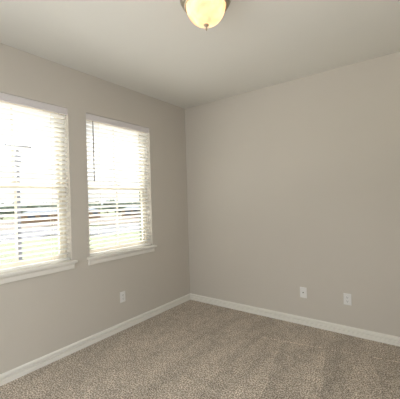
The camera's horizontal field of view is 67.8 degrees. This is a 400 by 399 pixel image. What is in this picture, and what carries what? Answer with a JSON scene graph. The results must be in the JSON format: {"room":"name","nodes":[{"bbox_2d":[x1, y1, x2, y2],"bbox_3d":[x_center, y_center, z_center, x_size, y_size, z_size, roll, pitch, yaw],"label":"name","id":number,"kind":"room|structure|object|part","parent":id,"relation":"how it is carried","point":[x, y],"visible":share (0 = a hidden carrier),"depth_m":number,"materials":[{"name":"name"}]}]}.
{"room":"empty bedroom","nodes":[
{"label":"empty bedroom","id":0,"kind":"room"},
{"bbox_2d":[0,43,189,373],"bbox_3d":[-1.435,0.120,2.767,0.190,3.190,4.330,-2,0,37],"label":"wall","id":1,"kind":"structure","parent":0,"point":[40,316],"depth_m":3.00,"materials":[{"name":"beige paint"}]},
{"bbox_2d":[0,101,77,284],"bbox_3d":[-1.568,-0.098,2.555,0.232,1.545,0.946,-2,0,37],"label":"window","id":2,"kind":"structure","parent":1,"relation":"in","point":[35,271],"depth_m":2.67,"materials":[{"name":"plastic"}]},
{"bbox_3d":[-1.637,-0.462,2.599,0.025,0.754,0.819,-2,0,37],"label":"sash","id":3,"kind":"part","parent":2,"relation":"part of","materials":[{"name":"plastic"}]},
{"bbox_3d":[-1.591,0.214,2.577,0.026,0.720,0.819,-2,0,37],"label":"sash","id":4,"kind":"part","parent":2,"relation":"part of","materials":[{"name":"plastic"}]},
{"bbox_2d":[0,92,69,272],"bbox_3d":[-1.543,-0.141,2.536,0.069,1.455,0.874,-2,0,37],"label":"window blind","id":5,"kind":"object","parent":2,"relation":"attached to","point":[4,97],"visible":1,"depth_m":2.63,"materials":[{"name":"white plastic"}]},
{"bbox_3d":[-1.529,0.577,2.538,0.050,0.018,0.868,-2,0,37],"label":"rail","id":6,"kind":"part","parent":5,"relation":"part of","materials":[{"name":"white plastic"}]},
{"bbox_3d":[-1.383,-0.133,2.764,0.053,1.394,0.002,-2,0,37],"label":"ladder cord","id":7,"kind":"part","parent":5,"relation":"part of","materials":[{"name":"white fabric"}]},
{"bbox_3d":[-1.614,-0.138,2.588,0.080,1.462,0.876,-2,0,37],"label":"frame","id":8,"kind":"part","parent":2,"relation":"part of","materials":[{"name":"plastic"}]},
{"bbox_2d":[0,293,189,385],"bbox_3d":[-1.314,1.420,2.700,0.018,0.084,3.949,-2,0,37],"label":"baseboard","id":9,"kind":"structure","parent":1,"relation":"attached to","point":[31,366],"depth_m":2.90,"materials":[{"name":"white paint"}]},
{"bbox_2d":[87,120,156,264],"bbox_3d":[-0.930,-0.113,3.411,0.232,1.545,0.946,-2,0,37],"label":"window","id":10,"kind":"structure","parent":1,"relation":"in","point":[94,259],"depth_m":3.44,"materials":[{"name":"plastic"}]},
{"bbox_3d":[-0.999,-0.478,3.456,0.025,0.754,0.819,-2,0,37],"label":"sash","id":11,"kind":"part","parent":10,"relation":"part of","materials":[{"name":"plastic"}]},
{"bbox_3d":[-0.953,0.198,3.434,0.026,0.720,0.819,-2,0,37],"label":"sash","id":12,"kind":"part","parent":10,"relation":"part of","materials":[{"name":"plastic"}]},
{"bbox_2d":[86,113,150,255],"bbox_3d":[-0.905,-0.157,3.392,0.069,1.455,0.874,-2,0,37],"label":"window blind","id":13,"kind":"object","parent":10,"relation":"attached to","point":[90,117],"visible":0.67,"depth_m":3.35,"materials":[{"name":"white plastic"}]},
{"bbox_3d":[-1.078,-0.140,3.173,0.053,1.394,0.002,-2,0,37],"label":"ladder cord","id":14,"kind":"part","parent":13,"relation":"part of","materials":[{"name":"white fabric"}]},
{"bbox_3d":[-0.891,0.561,3.394,0.050,0.018,0.868,-2,0,37],"label":"rail","id":15,"kind":"part","parent":13,"relation":"part of","materials":[{"name":"white plastic"}]},
{"bbox_3d":[-0.976,-0.153,3.444,0.080,1.462,0.876,-2,0,37],"label":"frame","id":16,"kind":"part","parent":10,"relation":"part of","materials":[{"name":"plastic"}]},
{"bbox_3d":[-1.008,0.216,3.475,0.014,0.703,0.854,-2,0,37],"label":"screen frame","id":17,"kind":"part","parent":10,"relation":"part of","materials":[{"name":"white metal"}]},
{"bbox_2d":[120,291,125,302],"bbox_3d":[-0.861,1.088,3.328,0.008,0.117,0.073,-2,0,37],"label":"power outlet","id":18,"kind":"object","parent":1,"relation":"attached to","point":[122,294],"visible":1,"depth_m":3.32,"materials":[{"name":"white plastic"}]},
{"bbox_2d":[0,0,399,108],"bbox_3d":[0.021,-1.421,1.654,3.550,0.200,3.950,-2,0,37],"label":"ceiling","id":19,"kind":"structure","parent":0,"point":[152,48],"depth_m":2.46,"materials":[{"name":"paint"}]},
{"bbox_2d":[180,0,230,30],"bbox_3d":[0.037,-1.191,1.880,0.324,0.258,0.324,-2,0,37],"label":"ceiling lamp","id":20,"kind":"object","parent":19,"relation":"attached to","point":[206,14],"visible":1,"depth_m":1.82,"materials":[{"name":"beige glass"}]},
{"bbox_2d":[0,300,399,398],"bbox_3d":[0.106,1.542,1.645,3.550,0.250,3.950,-2,0,37],"label":"floor","id":21,"kind":"structure","parent":0,"point":[192,349],"depth_m":2.57,"materials":[{"name":"carpet"}]},
{"bbox_2d":[185,51,399,336],"bbox_3d":[1.376,0.040,3.252,3.740,3.190,0.190,-2,0,37],"label":"wall","id":22,"kind":"structure","parent":0,"point":[292,185],"depth_m":3.30,"materials":[{"name":"beige paint"}]},
{"bbox_2d":[190,293,399,346],"bbox_3d":[1.276,1.347,3.221,3.549,0.084,0.018,-2,0,37],"label":"baseboard","id":23,"kind":"structure","parent":22,"relation":"attached to","point":[352,331],"depth_m":3.29,"materials":[{"name":"white paint"}]},
{"bbox_2d":[300,287,306,297],"bbox_3d":[1.147,1.036,3.313,0.073,0.117,0.014,-2,0,37],"label":"outlet","id":24,"kind":"object","parent":22,"relation":"attached to","point":[303,291],"visible":1,"depth_m":3.31,"materials":[{"name":"white plastic"}]},
{"bbox_2d":[343,293,351,305],"bbox_3d":[1.508,1.021,3.048,0.073,0.117,0.008,-2,0,37],"label":"power outlet","id":25,"kind":"object","parent":22,"relation":"attached to","point":[347,297],"visible":1,"depth_m":3.04,"materials":[{"name":"white plastic"}]},
{"label":"outside","id":26,"kind":"structure","parent":0,"visible":0},
{"bbox_2d":[0,208,139,262],"bbox_3d":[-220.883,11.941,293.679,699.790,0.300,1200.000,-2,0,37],"label":"ground","id":27,"kind":"structure","parent":26,"point":[103,212],"depth_m":33.97,"materials":[{"name":"white"}]},
{"bbox_2d":[0,206,10,219],"bbox_3d":[-60.870,4.150,92.358,4.118,4.888,3.225,-2,0,-37],"label":"tree","id":28,"kind":"object","parent":27,"relation":"on","point":[1,207],"visible":0.44,"depth_m":91.67,"materials":[{"name":"green plant"}]},
{"bbox_2d":[4,143,30,259],"bbox_3d":[-14.168,0.330,23.307,1.900,9.430,0.715,-2,0,-31],"label":"utility pole","id":29,"kind":"object","parent":27,"relation":"on","point":[18,212],"visible":0.54,"depth_m":23.39,"materials":[{"name":"grey metal"}]},
{"bbox_2d":[103,199,114,212],"bbox_3d":[-35.302,2.942,116.238,5.052,5.997,3.956,-2,0,-6],"label":"tree","id":30,"kind":"object","parent":27,"relation":"on","point":[110,199],"visible":0.41,"depth_m":114.88,"materials":[{"name":"green plant"}]},
{"bbox_2d":[114,203,123,214],"bbox_3d":[-29.816,3.316,109.319,4.165,4.875,3.743,-1,0,-44],"label":"tree","id":31,"kind":"object","parent":27,"relation":"on","point":[115,203],"visible":0.42,"depth_m":108.86,"materials":[{"name":"green plant"}]},
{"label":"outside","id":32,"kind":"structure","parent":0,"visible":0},
{"bbox_2d":[0,224,139,241],"bbox_3d":[-19.247,5.137,43.835,96.161,0.100,36.047,-2,0,-23],"label":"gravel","id":33,"kind":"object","parent":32,"point":[133,225],"visible":0.07,"depth_m":47.16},
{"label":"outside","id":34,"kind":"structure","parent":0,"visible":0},
{"bbox_2d":[0,215,139,230],"bbox_3d":[-28.028,5.443,67.412,102.843,0.100,151.468,-2,0,37],"label":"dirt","id":35,"kind":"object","parent":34,"point":[104,220],"visible":0.11,"depth_m":66.29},
{"bbox_2d":[21,207,56,223],"bbox_3d":[-40.269,3.878,78.189,12.000,3.800,9.000,-2,0,-27],"label":"house","id":36,"kind":"structure","parent":35,"relation":"on","point":[55,210],"depth_m":74.12,"materials":[{"name":"beige brick"}]},
{"bbox_2d":[89,208,99,218],"bbox_3d":[-33.639,3.920,88.799,8.000,3.400,7.000,-2,0,-21],"label":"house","id":37,"kind":"structure","parent":35,"relation":"on","point":[90,217],"depth_m":86.84,"materials":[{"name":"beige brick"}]},
{"bbox_2d":[121,206,139,217],"bbox_3d":[-18.887,3.299,90.014,10.000,3.800,9.000,-2,0,-12],"label":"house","id":38,"kind":"structure","parent":35,"relation":"on","point":[128,206],"depth_m":85.81,"materials":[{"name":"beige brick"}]}
]}

